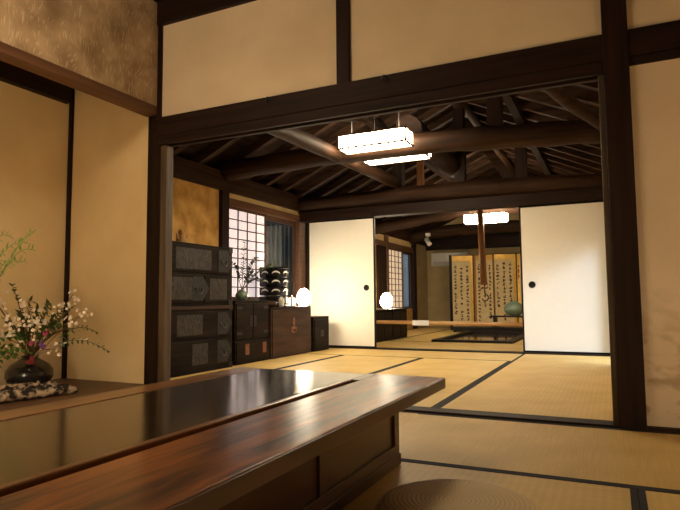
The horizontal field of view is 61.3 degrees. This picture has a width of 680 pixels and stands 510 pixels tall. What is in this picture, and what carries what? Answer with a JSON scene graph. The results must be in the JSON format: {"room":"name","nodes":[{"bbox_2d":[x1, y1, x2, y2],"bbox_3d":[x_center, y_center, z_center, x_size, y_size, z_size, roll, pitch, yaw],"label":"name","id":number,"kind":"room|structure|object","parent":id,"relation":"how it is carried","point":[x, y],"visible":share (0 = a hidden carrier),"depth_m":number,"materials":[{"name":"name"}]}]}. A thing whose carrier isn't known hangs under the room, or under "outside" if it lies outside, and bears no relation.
{"room":"traditional dwelling","nodes":[
{"label":"traditional dwelling","id":0,"kind":"room"},
{"bbox_2d":[0,378,146,411],"bbox_3d":[-3.024,0.801,1.744,0.980,0.070,5.850,-3,-5,25],"label":"floor","id":1,"kind":"structure","parent":0,"point":[85,387],"depth_m":3.91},
{"bbox_2d":[0,381,77,402],"bbox_3d":[-2.093,0.851,3.545,0.311,0.105,0.851,-3,-5,33],"label":"bark","id":2,"kind":"object","parent":1,"relation":"on","point":[9,392],"visible":1,"depth_m":3.63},
{"bbox_2d":[0,227,109,383],"bbox_3d":[-1.947,0.372,3.737,1.204,1.076,0.516,-5,-6,42],"label":"flower arrangement","id":3,"kind":"object","parent":2,"relation":"on","point":[30,368],"visible":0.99,"depth_m":3.81,"materials":[{"name":"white plant"}]},
{"bbox_2d":[61,88,74,377],"bbox_3d":[-2.210,-0.445,4.679,0.040,2.860,0.020,-3,-5,25],"label":"timber","id":4,"kind":"structure","parent":1,"relation":"on","point":[71,105],"depth_m":4.65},
{"bbox_2d":[144,115,162,383],"bbox_3d":[-1.365,-0.037,4.288,0.130,2.050,0.095,-3,-5,25],"label":"timber","id":5,"kind":"structure","parent":1,"relation":"on","point":[154,149],"depth_m":4.24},
{"bbox_2d":[0,0,157,105],"bbox_3d":[-2.672,-1.700,1.743,0.105,0.810,5.815,-3,-5,25],"label":"wall","id":6,"kind":"structure","parent":0,"point":[111,43],"depth_m":3.81,"materials":[{"name":"paint"}]},
{"bbox_2d":[0,41,156,116],"bbox_3d":[-2.665,-1.273,1.709,0.112,0.063,5.818,-3,-5,25],"label":"timber","id":7,"kind":"structure","parent":6,"relation":"attached to","point":[9,54],"depth_m":3.65,"materials":[{"name":"brown wood"}]},
{"bbox_2d":[0,81,218,384],"bbox_3d":[-3.097,-0.551,2.984,0.100,3.000,7.840,-3,-5,25],"label":"wall","id":8,"kind":"structure","parent":0,"point":[34,127],"depth_m":4.46,"materials":[{"name":"paint"}]},
{"bbox_2d":[0,60,71,103],"bbox_3d":[-3.466,-1.517,2.100,0.070,0.165,5.800,-3,-5,25],"label":"timber","id":9,"kind":"structure","parent":8,"relation":"attached to","point":[13,75],"depth_m":4.39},
{"bbox_2d":[229,193,299,215],"bbox_3d":[-0.962,-0.657,7.481,0.080,0.120,1.840,-3,-5,25],"label":"wall strip","id":10,"kind":"object","parent":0,"point":[233,196],"visible":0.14,"depth_m":7.33,"materials":[{"name":"paint"}]},
{"bbox_2d":[229,198,299,221],"bbox_3d":[-0.932,-0.557,7.463,0.100,0.087,1.835,-3,-5,25],"label":"timber","id":11,"kind":"structure","parent":10,"relation":"attached to","point":[232,202],"depth_m":7.29,"materials":[{"name":"brown wood"}]},
{"bbox_2d":[67,0,679,427],"bbox_3d":[0.963,-0.569,3.200,6.950,2.900,0.085,-3,-5,25],"label":"wall","id":12,"kind":"structure","parent":0,"point":[109,213],"depth_m":3.79,"materials":[{"name":"paint"}]},
{"bbox_2d":[157,26,163,118],"bbox_3d":[-1.351,-1.464,4.322,0.045,0.900,0.017,-3,-5,25],"label":"timber","id":13,"kind":"structure","parent":12,"relation":"attached to","point":[160,28],"depth_m":4.31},
{"bbox_2d":[158,20,679,146],"bbox_3d":[1.385,-1.040,3.026,6.000,0.205,0.120,-3,-5,25],"label":"timber","id":14,"kind":"structure","parent":12,"relation":"on","point":[576,61],"depth_m":3.39,"materials":[{"name":"wood"}]},
{"bbox_2d":[336,0,350,83],"bbox_3d":[0.040,-1.435,3.697,0.090,0.720,0.120,-3,-5,25],"label":"timber","id":15,"kind":"structure","parent":14,"relation":"on","point":[343,46],"depth_m":3.63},
{"bbox_2d":[647,426,679,432],"bbox_3d":[2.788,0.779,2.163,2.880,0.018,0.035,-3,-5,25],"label":"baseboard","id":16,"kind":"structure","parent":12,"relation":"attached to","point":[649,428],"depth_m":2.74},
{"bbox_2d":[173,81,601,231],"bbox_3d":[1.718,-1.345,8.553,4.900,1.314,10.100,-3,-5,25],"label":"roof","id":17,"kind":"structure","parent":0,"point":[536,106],"depth_m":7.55,"materials":[{"name":"brown wood"}]},
{"bbox_2d":[337,112,413,154],"bbox_3d":[0.330,-1.489,5.484,0.690,0.954,0.230,-3,-5,25],"label":"lantern","id":18,"kind":"object","parent":17,"relation":"hanging from","point":[398,137],"visible":0.92,"depth_m":5.38,"materials":[{"name":"beige paper"}]},
{"bbox_2d":[362,116,431,165],"bbox_3d":[0.584,-1.456,6.004,0.690,0.944,0.230,-3,-5,25],"label":"lantern","id":19,"kind":"object","parent":17,"relation":"hanging from","point":[381,161],"visible":0.34,"depth_m":5.97,"materials":[{"name":"beige paper"}]},
{"bbox_2d":[364,116,453,181],"bbox_3d":[1.274,-1.434,8.688,0.090,0.090,9.850,-3,-5,25],"label":"timber","id":20,"kind":"structure","parent":17,"relation":"attached to","point":[429,164],"depth_m":8.70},
{"bbox_2d":[477,210,488,300],"bbox_3d":[2.259,-0.142,9.095,0.126,1.749,0.131,2,-5,-26],"label":"hook","id":21,"kind":"object","parent":17,"relation":"hanging from","point":[480,219],"visible":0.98,"depth_m":9.05,"materials":[{"name":"brown wood"}]},
{"bbox_2d":[451,102,514,176],"bbox_3d":[2.035,-1.844,8.383,0.196,0.193,9.900,-3,-5,25],"label":"timber","id":22,"kind":"structure","parent":17,"relation":"attached to","point":[473,118],"depth_m":7.90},
{"bbox_2d":[463,211,477,224],"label":"lantern","id":23,"kind":"object","parent":22,"relation":"hanging from","point":[468,219],"depth_m":9.50,"materials":[{"name":"beige paper"}]},
{"bbox_2d":[465,118,514,178],"bbox_3d":[1.873,-1.342,7.313,0.648,0.888,0.090,-3,-5,25],"label":"timber","id":24,"kind":"structure","parent":22,"relation":"attached to","point":[491,155],"depth_m":7.21,"materials":[{"name":"brown wood"}]},
{"bbox_2d":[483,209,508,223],"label":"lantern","id":25,"kind":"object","parent":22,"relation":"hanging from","point":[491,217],"depth_m":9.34,"materials":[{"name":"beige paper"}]},
{"bbox_2d":[503,95,551,174],"bbox_3d":[2.700,-1.540,8.015,0.090,0.090,9.850,-3,-5,25],"label":"timber","id":26,"kind":"structure","parent":17,"relation":"attached to","point":[510,101],"depth_m":6.77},
{"bbox_2d":[375,234,410,246],"bbox_3d":[0.512,-0.382,10.566,0.080,0.150,4.780,-3,-5,25],"label":"wall strip","id":27,"kind":"object","parent":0,"point":[377,236],"visible":0.21,"depth_m":11.76,"materials":[{"name":"paint"}]},
{"bbox_2d":[375,239,412,252],"bbox_3d":[0.540,-0.261,10.544,0.100,0.105,4.780,-3,-5,25],"label":"timber","id":28,"kind":"structure","parent":27,"relation":"attached to","point":[377,242],"depth_m":11.65,"materials":[{"name":"brown wood"}]},
{"bbox_2d":[407,244,428,329],"bbox_3d":[0.769,0.566,11.040,0.100,1.970,5.980,-3,-5,25],"label":"wall","id":29,"kind":"structure","parent":0,"point":[421,253],"depth_m":13.27,"materials":[{"name":"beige paint"}]},
{"bbox_2d":[389,248,402,307],"bbox_3d":[1.118,0.485,11.645,0.030,1.220,0.880,-3,-5,25],"label":"window","id":30,"kind":"structure","parent":29,"relation":"in","point":[395,255],"depth_m":11.71,"materials":[{"name":"beige paper"}]},
{"bbox_2d":[402,251,411,307],"bbox_3d":[1.413,0.539,12.356,0.030,1.220,0.660,-3,-5,25],"label":"window","id":31,"kind":"structure","parent":29,"relation":"in","point":[403,252],"depth_m":12.61,"materials":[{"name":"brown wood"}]},
{"bbox_2d":[427,214,519,326],"bbox_3d":[3.965,-0.055,12.937,4.300,3.450,0.100,-3,-5,25],"label":"wall","id":32,"kind":"structure","parent":0,"point":[438,276],"depth_m":13.55,"materials":[{"name":"beige paint"}]},
{"bbox_2d":[431,252,468,265],"bbox_3d":[2.568,0.100,13.411,0.840,0.300,0.226,-3,-5,25],"label":"air conditioner","id":33,"kind":"object","parent":32,"relation":"attached to","point":[437,259],"visible":0.72,"depth_m":13.38,"materials":[{"name":"white plastic"}]},
{"bbox_2d":[426,232,519,250],"bbox_3d":[3.915,-0.346,12.861,4.100,0.320,0.120,-3,-5,25],"label":"timber","id":34,"kind":"structure","parent":32,"relation":"attached to","point":[511,239],"depth_m":13.20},
{"bbox_3d":[0.059,0.281,9.567,0.100,1.320,2.680,-3,-5,25],"label":"wall","id":35,"kind":"structure","parent":0,"visible":0},
{"bbox_2d":[376,245,386,307],"bbox_3d":[0.788,0.662,10.990,0.130,1.670,0.560,-3,-5,25],"label":"timber","id":36,"kind":"structure","parent":35,"relation":"attached to","point":[381,261],"depth_m":10.84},
{"bbox_2d":[384,235,388,292],"bbox_3d":[0.878,0.559,11.155,0.140,1.900,0.080,-3,-5,25],"label":"timber","id":37,"kind":"structure","parent":36,"relation":"attached to","point":[386,237],"depth_m":11.15,"materials":[{"name":"brown wood"}]},
{"bbox_3d":[-0.267,-1.807,3.938,4.500,1.495,0.040,-3,-5,25],"label":"wall","id":38,"kind":"structure","parent":0,"visible":0},
{"bbox_2d":[268,128,401,187],"bbox_3d":[-0.041,-1.018,5.919,0.172,0.254,3.814,-3,-5,25],"label":"timber","id":39,"kind":"structure","parent":38,"relation":"attached to","point":[300,138],"depth_m":5.61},
{"bbox_3d":[1.962,1.112,5.088,7.300,0.068,16.200,-3,-5,25],"label":"floor","id":40,"kind":"structure","parent":0,"visible":0},
{"bbox_2d":[157,145,172,382],"bbox_3d":[-1.285,0.083,4.229,0.055,1.800,0.075,-3,-5,25],"label":"timber","id":41,"kind":"structure","parent":40,"relation":"on","point":[166,196],"depth_m":4.21,"materials":[{"name":"brown wood"}]},
{"bbox_2d":[170,372,206,379],"bbox_3d":[-1.458,1.057,4.798,1.053,0.051,0.908,-3,-5,25],"label":"mat","id":42,"kind":"object","parent":40,"relation":"on","point":[195,374],"visible":0.02,"depth_m":4.98,"materials":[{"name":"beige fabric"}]},
{"bbox_2d":[170,305,232,377],"bbox_3d":[-1.527,0.758,5.144,0.530,0.598,1.255,-3,-5,25],"label":"chest","id":43,"kind":"object","parent":42,"relation":"on","point":[201,336],"visible":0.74,"depth_m":5.17,"materials":[{"name":"brown wood"}]},
{"bbox_2d":[171,241,232,305],"bbox_3d":[-1.533,0.180,5.187,0.530,0.558,1.250,-3,-5,25],"label":"chest","id":44,"kind":"object","parent":43,"relation":"on","point":[201,274],"visible":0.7,"depth_m":5.20,"materials":[{"name":"brown wood"}]},
{"bbox_2d":[176,229,187,241],"bbox_3d":[-1.455,-0.167,5.296,0.120,0.146,0.112,1,-5,-23],"label":"figurine","id":45,"kind":"object","parent":44,"relation":"on","point":[181,238],"visible":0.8,"depth_m":5.27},
{"bbox_2d":[219,190,228,247],"bbox_3d":[-1.352,0.213,6.514,0.130,1.900,0.130,-3,-5,25],"label":"timber","id":46,"kind":"structure","parent":40,"relation":"on","point":[223,195],"depth_m":6.51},
{"bbox_2d":[206,354,340,372],"bbox_3d":[-0.851,1.152,6.072,1.053,0.051,1.918,-3,-5,25],"label":"mat","id":47,"kind":"object","parent":40,"relation":"on","point":[287,361],"visible":0.17,"depth_m":5.99,"materials":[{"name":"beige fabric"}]},
{"bbox_2d":[232,338,268,365],"bbox_3d":[-1.122,1.012,6.087,0.504,0.234,0.635,-3,-5,25],"label":"chest","id":48,"kind":"object","parent":47,"relation":"on","point":[255,350],"visible":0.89,"depth_m":5.92,"materials":[{"name":"brown wood"}]},
{"bbox_2d":[232,300,267,341],"bbox_3d":[-1.125,0.691,6.112,0.484,0.408,0.625,-3,-5,25],"label":"base cabinet","id":49,"kind":"object","parent":48,"relation":"on","point":[250,317],"visible":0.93,"depth_m":5.96,"materials":[{"name":"brown wood"}]},
{"bbox_2d":[235,289,247,299],"bbox_3d":[-1.042,0.424,6.084,0.136,0.115,0.136,-3,-5,25],"label":"jar","id":50,"kind":"object","parent":49,"relation":"on","point":[241,294],"depth_m":6.04,"materials":[{"name":"green ceramic"}]},
{"bbox_2d":[232,242,272,299],"bbox_3d":[-0.898,0.174,6.215,0.589,0.631,0.179,4,-6,-43],"label":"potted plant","id":51,"kind":"object","parent":49,"relation":"on","point":[241,294],"visible":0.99,"depth_m":6.12,"materials":[{"name":"green plant"}]},
{"bbox_2d":[268,306,311,358],"bbox_3d":[-0.776,0.900,6.814,0.556,0.565,0.941,-3,-5,25],"label":"chest","id":52,"kind":"object","parent":47,"relation":"on","point":[289,328],"visible":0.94,"depth_m":6.63,"materials":[{"name":"brown wood"}]},
{"bbox_2d":[259,267,288,306],"bbox_3d":[-0.803,0.387,6.980,0.367,0.484,0.361,4,-6,-42],"label":"rack","id":53,"kind":"object","parent":52,"relation":"on","point":[275,285],"visible":0.86,"depth_m":6.84,"materials":[{"name":"black paint"}]},
{"bbox_2d":[297,289,310,305],"bbox_3d":[-0.446,0.524,7.086,0.172,0.221,0.172,-3,-5,25],"label":"lamp","id":54,"kind":"object","parent":52,"relation":"on","point":[303,297],"visible":0.98,"depth_m":7.03,"materials":[{"name":"beige paper"}]},
{"bbox_2d":[295,222,305,305],"bbox_3d":[-0.578,0.408,8.118,0.120,1.750,0.180,-3,-5,25],"label":"timber","id":55,"kind":"structure","parent":40,"relation":"on","point":[300,227],"depth_m":8.09,"materials":[{"name":"brown wood"}]},
{"bbox_2d":[306,223,307,289],"bbox_3d":[-0.510,0.344,8.268,0.180,1.900,0.140,-3,-5,25],"label":"timber","id":56,"kind":"structure","parent":40,"relation":"on","point":[306,223],"depth_m":8.20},
{"bbox_2d":[279,355,419,373],"bbox_3d":[0.057,1.110,5.642,0.953,0.051,1.918,-3,-5,25],"label":"mat","id":57,"kind":"object","parent":40,"relation":"on","point":[343,363],"visible":0.45,"depth_m":5.72,"materials":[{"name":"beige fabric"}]},
{"bbox_2d":[303,348,405,355],"bbox_3d":[-0.035,1.235,7.220,1.538,0.051,0.858,-3,-5,25],"label":"mat","id":58,"kind":"object","parent":40,"relation":"on","point":[331,351],"visible":0.31,"depth_m":7.07,"materials":[{"name":"beige wicker"}]},
{"bbox_2d":[311,316,328,351],"bbox_3d":[-0.453,1.013,7.452,0.505,0.434,0.438,-3,-5,25],"label":"chest","id":59,"kind":"object","parent":58,"relation":"on","point":[319,324],"visible":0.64,"depth_m":7.29,"materials":[{"name":"brown wood"}]},
{"bbox_2d":[388,334,421,340],"bbox_3d":[0.780,1.439,9.903,0.778,0.051,1.698,-3,-5,25],"label":"mat","id":60,"kind":"object","parent":40,"relation":"on","point":[408,335],"visible":0.17,"depth_m":10.25,"materials":[{"name":"beige wicker"}]},
{"bbox_2d":[392,309,406,339],"bbox_3d":[0.690,1.158,9.687,0.706,0.476,0.725,-3,-5,25],"label":"base cabinet","id":61,"kind":"object","parent":60,"relation":"on","point":[398,330],"visible":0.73,"depth_m":9.50,"materials":[{"name":"brown wood"}]},
{"bbox_2d":[399,411,419,424],"bbox_3d":[-0.658,0.927,3.243,1.998,0.051,0.978,-3,-5,25],"label":"mat","id":62,"kind":"object","parent":40,"relation":"on","point":[404,416],"visible":0.07,"depth_m":3.18,"materials":[{"name":"beige wicker"}]},
{"bbox_2d":[408,243,417,328],"bbox_3d":[1.612,0.676,12.717,0.140,1.900,0.180,-3,-5,25],"label":"timber","id":63,"kind":"structure","parent":40,"relation":"on","point":[413,245],"depth_m":12.65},
{"bbox_2d":[390,334,448,341],"bbox_3d":[1.439,1.409,9.591,0.678,0.051,1.698,-3,-5,25],"label":"mat","id":64,"kind":"object","parent":40,"relation":"on","point":[423,338],"visible":0.5,"depth_m":9.46,"materials":[{"name":"beige wicker"}]},
{"bbox_2d":[377,341,462,348],"bbox_3d":[0.671,1.312,8.282,1.978,0.051,1.328,-3,-5,25],"label":"mat","id":65,"kind":"object","parent":40,"relation":"on","point":[388,344],"visible":0.26,"depth_m":8.16,"materials":[{"name":"beige wicker"}]},
{"bbox_2d":[376,310,392,341],"bbox_3d":[0.376,1.109,9.027,0.706,0.476,0.730,-3,-5,25],"label":"base cabinet","id":66,"kind":"object","parent":65,"relation":"on","point":[384,331],"visible":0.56,"depth_m":8.88,"materials":[{"name":"brown wood"}]},
{"bbox_2d":[376,308,408,310],"bbox_3d":[0.536,0.887,9.372,0.740,0.014,1.520,-3,-5,25],"label":"board","id":67,"kind":"object","parent":66,"relation":"on","point":[385,308],"visible":0.49,"depth_m":9.36,"materials":[{"name":"brown wood"}]},
{"bbox_2d":[380,293,391,307],"bbox_3d":[0.795,0.778,9.834,0.210,0.270,0.210,-3,-5,25],"label":"lamp","id":68,"kind":"object","parent":67,"relation":"on","point":[386,299],"visible":0.86,"depth_m":9.76,"materials":[{"name":"beige paper"}]},
{"bbox_2d":[376,320,522,326],"bbox_3d":[1.406,1.047,7.580,2.470,0.355,0.052,-3,-5,25],"label":"bamboo rail","id":69,"kind":"object","parent":65,"relation":"on","point":[511,324],"visible":0.5,"depth_m":7.50,"materials":[{"name":"brown wood"}]},
{"bbox_2d":[407,326,450,334],"bbox_3d":[1.811,1.600,12.065,0.778,0.051,3.098,-3,-5,25],"label":"mat","id":70,"kind":"object","parent":40,"relation":"on","point":[424,330],"visible":0.43,"depth_m":11.91,"materials":[{"name":"beige wicker"}]},
{"bbox_2d":[412,386,467,407],"bbox_3d":[0.309,0.976,3.961,0.948,0.051,0.908,-3,-5,25],"label":"mat","id":71,"kind":"object","parent":40,"relation":"on","point":[448,392],"visible":0.09,"depth_m":3.76,"materials":[{"name":"beige wicker"}]},
{"bbox_2d":[372,358,509,386],"bbox_3d":[0.917,1.071,5.235,0.948,0.051,1.918,-3,-5,25],"label":"mat","id":72,"kind":"object","parent":40,"relation":"on","point":[456,372],"visible":0.52,"depth_m":5.24,"materials":[{"name":"beige wicker"}]},
{"bbox_2d":[423,329,466,334],"bbox_3d":[2.470,1.570,11.752,0.678,0.051,3.098,-3,-5,25],"label":"mat","id":73,"kind":"object","parent":40,"relation":"on","point":[444,332],"visible":0.21,"depth_m":11.04,"materials":[{"name":"beige wicker"}]},
{"bbox_2d":[383,350,521,360],"bbox_3d":[1.302,1.174,6.587,1.418,0.051,0.858,-3,-5,25],"label":"mat","id":74,"kind":"object","parent":40,"relation":"on","point":[408,353],"visible":0.57,"depth_m":6.55,"materials":[{"name":"beige wicker"}]},
{"bbox_2d":[329,347,609,355],"bbox_3d":[1.270,1.199,7.172,3.940,0.032,0.170,-3,-5,25],"label":"timber","id":75,"kind":"structure","parent":40,"relation":"on","point":[419,349],"depth_m":6.99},
{"bbox_2d":[308,217,376,347],"bbox_3d":[0.016,0.375,7.785,1.000,1.730,0.036,-3,-5,25],"label":"door","id":76,"kind":"structure","parent":75,"relation":"on","point":[341,252],"depth_m":7.75,"materials":[{"name":"white paper"}]},
{"bbox_2d":[519,200,609,354],"bbox_3d":[2.586,0.260,6.612,0.963,1.730,0.036,-3,-5,25],"label":"door","id":77,"kind":"structure","parent":75,"relation":"on","point":[564,294],"depth_m":6.60,"materials":[{"name":"white paper"}]},
{"bbox_2d":[431,331,522,343],"bbox_3d":[2.451,1.380,9.555,1.180,0.085,2.500,-3,-5,25],"label":"hearth","id":78,"kind":"object","parent":40,"relation":"on","point":[505,337],"visible":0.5,"depth_m":9.35,"materials":[{"name":"black paint"}]},
{"bbox_2d":[446,343,522,350],"bbox_3d":[2.477,1.229,7.427,2.018,0.051,1.328,-3,-5,25],"label":"mat","id":79,"kind":"object","parent":40,"relation":"on","point":[465,346],"visible":0.21,"depth_m":7.63,"materials":[{"name":"beige wicker"}]},
{"bbox_2d":[342,462,639,509],"bbox_3d":[0.141,0.764,1.258,0.973,0.051,1.928,-3,-5,25],"label":"mat","id":80,"kind":"object","parent":40,"relation":"on","point":[547,494],"visible":0.53,"depth_m":1.94,"materials":[{"name":"beige wicker"}]},
{"bbox_2d":[375,479,538,509],"bbox_3d":[0.336,0.733,1.645,0.470,0.067,0.470,-3,-5,25],"label":"cushion","id":81,"kind":"object","parent":80,"relation":"on","point":[434,494],"visible":1,"depth_m":1.67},
{"bbox_2d":[403,406,612,427],"bbox_3d":[0.070,0.921,3.507,2.890,0.032,0.120,-3,-5,25],"label":"timber","id":82,"kind":"structure","parent":40,"relation":"on","point":[525,417],"depth_m":3.07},
{"bbox_2d":[436,387,619,427],"bbox_3d":[1.181,0.935,3.548,0.978,0.051,0.908,-3,-5,25],"label":"mat","id":83,"kind":"object","parent":40,"relation":"on","point":[571,405],"visible":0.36,"depth_m":3.52,"materials":[{"name":"beige wicker"}]},
{"bbox_2d":[399,412,679,494],"bbox_3d":[1.125,0.845,2.399,1.948,0.051,0.978,-3,-5,25],"label":"mat","id":84,"kind":"object","parent":40,"relation":"on","point":[597,455],"visible":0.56,"depth_m":2.43,"materials":[{"name":"beige wicker"}]},
{"bbox_2d":[470,361,611,395],"bbox_3d":[1.788,1.030,4.822,0.978,0.051,1.918,-3,-5,25],"label":"mat","id":85,"kind":"object","parent":40,"relation":"on","point":[593,379],"visible":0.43,"depth_m":4.60,"materials":[{"name":"beige wicker"}]},
{"bbox_2d":[512,354,610,364],"bbox_3d":[2.385,1.124,6.074,0.978,0.051,0.858,-3,-5,25],"label":"mat","id":86,"kind":"object","parent":40,"relation":"on","point":[604,360],"visible":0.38,"depth_m":6.04,"materials":[{"name":"beige wicker"}]},
{"bbox_2d":[598,75,619,426],"bbox_3d":[1.384,-0.040,2.960,0.028,1.800,0.085,-3,-5,25],"label":"timber","id":87,"kind":"structure","parent":40,"relation":"on","point":[615,402],"depth_m":2.92,"materials":[{"name":"brown wood"}]},
{"bbox_2d":[600,0,646,430],"bbox_3d":[1.444,-0.502,2.958,0.120,2.720,0.140,-3,-5,25],"label":"timber","id":88,"kind":"structure","parent":40,"relation":"on","point":[616,71],"depth_m":2.87,"materials":[{"name":"wood"}]},
{"bbox_2d":[638,489,679,509],"bbox_3d":[1.015,0.724,0.845,0.958,0.051,1.928,-3,-5,25],"label":"mat","id":89,"kind":"object","parent":40,"relation":"on","point":[648,500],"visible":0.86,"depth_m":1.81,"materials":[{"name":"beige wicker"}]},
{"bbox_3d":[4.096,1.530,11.424,2.538,0.051,2.298,-3,-5,25],"label":"mat","id":90,"kind":"object","parent":40,"relation":"on","visible":0},
{"bbox_2d":[449,253,521,327],"bbox_3d":[3.689,0.750,12.063,2.786,1.610,0.148,-3,-5,25],"label":"folding screen","id":91,"kind":"object","parent":90,"relation":"on","point":[467,304],"visible":0.46,"depth_m":12.34,"materials":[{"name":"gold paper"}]},
{"bbox_2d":[451,326,522,331],"bbox_3d":[3.119,1.430,11.009,1.900,0.100,0.500,-3,-5,25],"label":"dais","id":92,"kind":"object","parent":90,"relation":"on","point":[454,328],"visible":0.52,"depth_m":10.94,"materials":[{"name":"black paint"}]},
{"bbox_2d":[489,314,521,326],"bbox_3d":[3.370,1.245,10.903,1.062,0.246,0.300,-3,-5,25],"label":"stand","id":93,"kind":"object","parent":92,"relation":"on","point":[495,317],"visible":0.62,"depth_m":10.97,"materials":[{"name":"black paint"}]},
{"bbox_2d":[504,301,521,315],"bbox_3d":[3.315,1.011,10.925,0.378,0.284,0.378,-3,-5,25],"label":"pot","id":94,"kind":"object","parent":93,"relation":"on","point":[514,308],"visible":0.97,"depth_m":10.79,"materials":[{"name":"green ceramic"}]},
{"bbox_3d":[-0.733,0.804,1.672,0.958,0.051,1.928,-3,-5,25],"label":"mat","id":95,"kind":"object","parent":40,"relation":"on","visible":0},
{"bbox_2d":[0,367,444,509],"bbox_3d":[-0.582,0.594,1.396,1.016,0.322,2.595,-3,-5,25],"label":"table","id":96,"kind":"object","parent":95,"relation":"on","point":[241,438],"visible":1,"depth_m":1.48,"materials":[{"name":"brown wood"}]},
{"bbox_3d":[-0.160,-0.724,9.391,0.060,0.300,10.120,-3,-5,25],"label":"wall","id":97,"kind":"structure","parent":0,"visible":0},
{"bbox_2d":[73,139,426,245],"bbox_3d":[-0.087,-0.638,9.350,0.180,0.220,10.120,-3,-5,25],"label":"timber","id":98,"kind":"structure","parent":97,"relation":"attached to","point":[183,169],"depth_m":6.84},
{"bbox_2d":[375,207,518,233],"bbox_3d":[2.432,-0.680,9.884,4.020,0.420,0.230,-3,-5,25],"label":"timber","id":99,"kind":"structure","parent":98,"relation":"on","point":[409,221],"depth_m":10.28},
{"bbox_2d":[410,220,518,243],"bbox_3d":[3.331,-0.525,11.775,4.025,0.388,0.255,-3,-5,25],"label":"timber","id":100,"kind":"structure","parent":98,"relation":"on","point":[512,225],"depth_m":12.07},
{"bbox_3d":[4.434,0.049,9.208,0.070,2.650,6.400,-3,-5,25],"label":"wall","id":101,"kind":"structure","parent":0,"visible":0},
{"bbox_2d":[300,187,602,222],"bbox_3d":[1.268,-0.612,7.308,3.970,0.135,0.170,-3,-5,25],"label":"timber","id":102,"kind":"structure","parent":101,"relation":"attached to","point":[585,194],"depth_m":7.12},
{"bbox_2d":[298,173,602,213],"bbox_3d":[1.234,-0.773,7.354,4.005,0.298,0.242,-3,-5,25],"label":"timber","id":103,"kind":"structure","parent":102,"relation":"on","point":[533,184],"depth_m":7.17,"materials":[{"name":"wood"}]},
{"bbox_2d":[393,162,404,186],"bbox_3d":[0.777,-1.172,7.601,0.130,0.595,0.120,-3,-5,25],"label":"timber","id":104,"kind":"structure","parent":103,"relation":"on","point":[398,168],"depth_m":7.54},
{"bbox_2d":[453,107,466,181],"bbox_3d":[1.516,-1.389,7.265,0.130,0.964,0.120,-3,-5,25],"label":"timber","id":105,"kind":"structure","parent":103,"relation":"on","point":[458,114],"depth_m":7.21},
{"bbox_2d":[396,115,459,177],"bbox_3d":[1.075,-1.215,6.614,0.312,0.330,1.839,-3,-5,25],"label":"timber","id":106,"kind":"structure","parent":105,"relation":"attached to","point":[448,163],"depth_m":6.58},
{"bbox_2d":[514,123,527,177],"bbox_3d":[2.186,-1.249,6.935,0.130,0.660,0.120,-3,-5,25],"label":"timber","id":107,"kind":"structure","parent":103,"relation":"on","point":[521,165],"depth_m":6.87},
{"bbox_3d":[2.076,-0.320,4.264,0.070,2.650,2.780,-3,-5,25],"label":"wall","id":108,"kind":"structure","parent":0,"visible":0},
{"bbox_2d":[217,120,600,180],"bbox_3d":[0.473,-1.028,5.736,4.041,0.325,0.228,-3,-5,25],"label":"timber","id":109,"kind":"structure","parent":108,"relation":"attached to","point":[544,133],"depth_m":5.38,"materials":[{"name":"wood"}]},
{"bbox_2d":[486,96,503,125],"bbox_3d":[1.430,-1.426,5.310,0.130,0.531,0.120,-3,-5,25],"label":"timber","id":110,"kind":"structure","parent":109,"relation":"on","point":[494,105],"depth_m":5.25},
{"bbox_2d":[543,87,599,130],"bbox_3d":[1.728,-1.187,4.348,1.300,0.366,0.129,3,-6,-39],"label":"timber","id":111,"kind":"structure","parent":108,"relation":"attached to","point":[560,95],"depth_m":4.34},
{"bbox_3d":[1.435,-0.742,8.365,3.302,0.146,0.065,-3,-5,25],"label":"timber","id":112,"kind":"structure","parent":0,"visible":0},
{"bbox_2d":[416,161,423,185],"bbox_3d":[1.195,-1.069,8.510,0.090,0.625,0.090,-3,-5,25],"label":"timber","id":113,"kind":"structure","parent":112,"relation":"on","point":[420,165],"depth_m":8.48,"materials":[{"name":"brown wood"}]},
{"label":"outside","id":114,"kind":"structure","parent":0,"visible":0},
{"bbox_3d":[3.017,1.656,6.210,28.000,0.100,26.000,-3,-5,25],"label":"ground","id":115,"kind":"structure","parent":114,"visible":0},
{"bbox_2d":[267,221,291,296],"bbox_3d":[-0.853,0.599,8.912,0.052,2.500,3.400,-3,-5,25],"label":"screen","id":116,"kind":"object","parent":115,"relation":"on","point":[281,234],"visible":0.02,"depth_m":8.87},
{"bbox_2d":[403,254,408,306],"bbox_3d":[1.316,0.938,13.460,0.052,2.500,2.900,-3,-5,25],"label":"screen","id":117,"kind":"object","parent":115,"relation":"on","point":[405,257],"visible":0.06,"depth_m":14.13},
{"bbox_3d":[-0.366,-2.256,0.732,7.300,0.100,6.100,-3,-5,25],"label":"ceiling","id":118,"kind":"structure","parent":0,"visible":0},
{"bbox_2d":[157,0,256,25],"bbox_3d":[1.368,-1.942,3.101,6.020,0.185,0.140,-3,-5,25],"label":"timber","id":119,"kind":"structure","parent":118,"relation":"attached to","point":[168,11],"depth_m":4.20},
{"bbox_3d":[-1.000,0.937,7.269,0.100,0.670,1.640,-3,-5,25],"label":"wall","id":120,"kind":"structure","parent":0,"visible":0},
{"bbox_3d":[-0.966,0.595,7.293,0.090,0.055,1.655,-3,-5,25],"label":"timber","id":121,"kind":"structure","parent":120,"relation":"on","visible":0},
{"bbox_2d":[229,205,266,299],"bbox_3d":[-1.126,-0.005,6.953,0.030,1.090,0.825,-3,-5,25],"label":"window","id":122,"kind":"structure","parent":121,"relation":"on","point":[245,225],"depth_m":6.97,"materials":[{"name":"white paper"}]},
{"bbox_2d":[267,215,295,298],"bbox_3d":[-0.811,0.052,7.706,0.030,1.090,0.810,-3,-5,25],"label":"window","id":123,"kind":"structure","parent":121,"relation":"on","point":[269,218],"depth_m":8.02,"materials":[{"name":"brown wood"}]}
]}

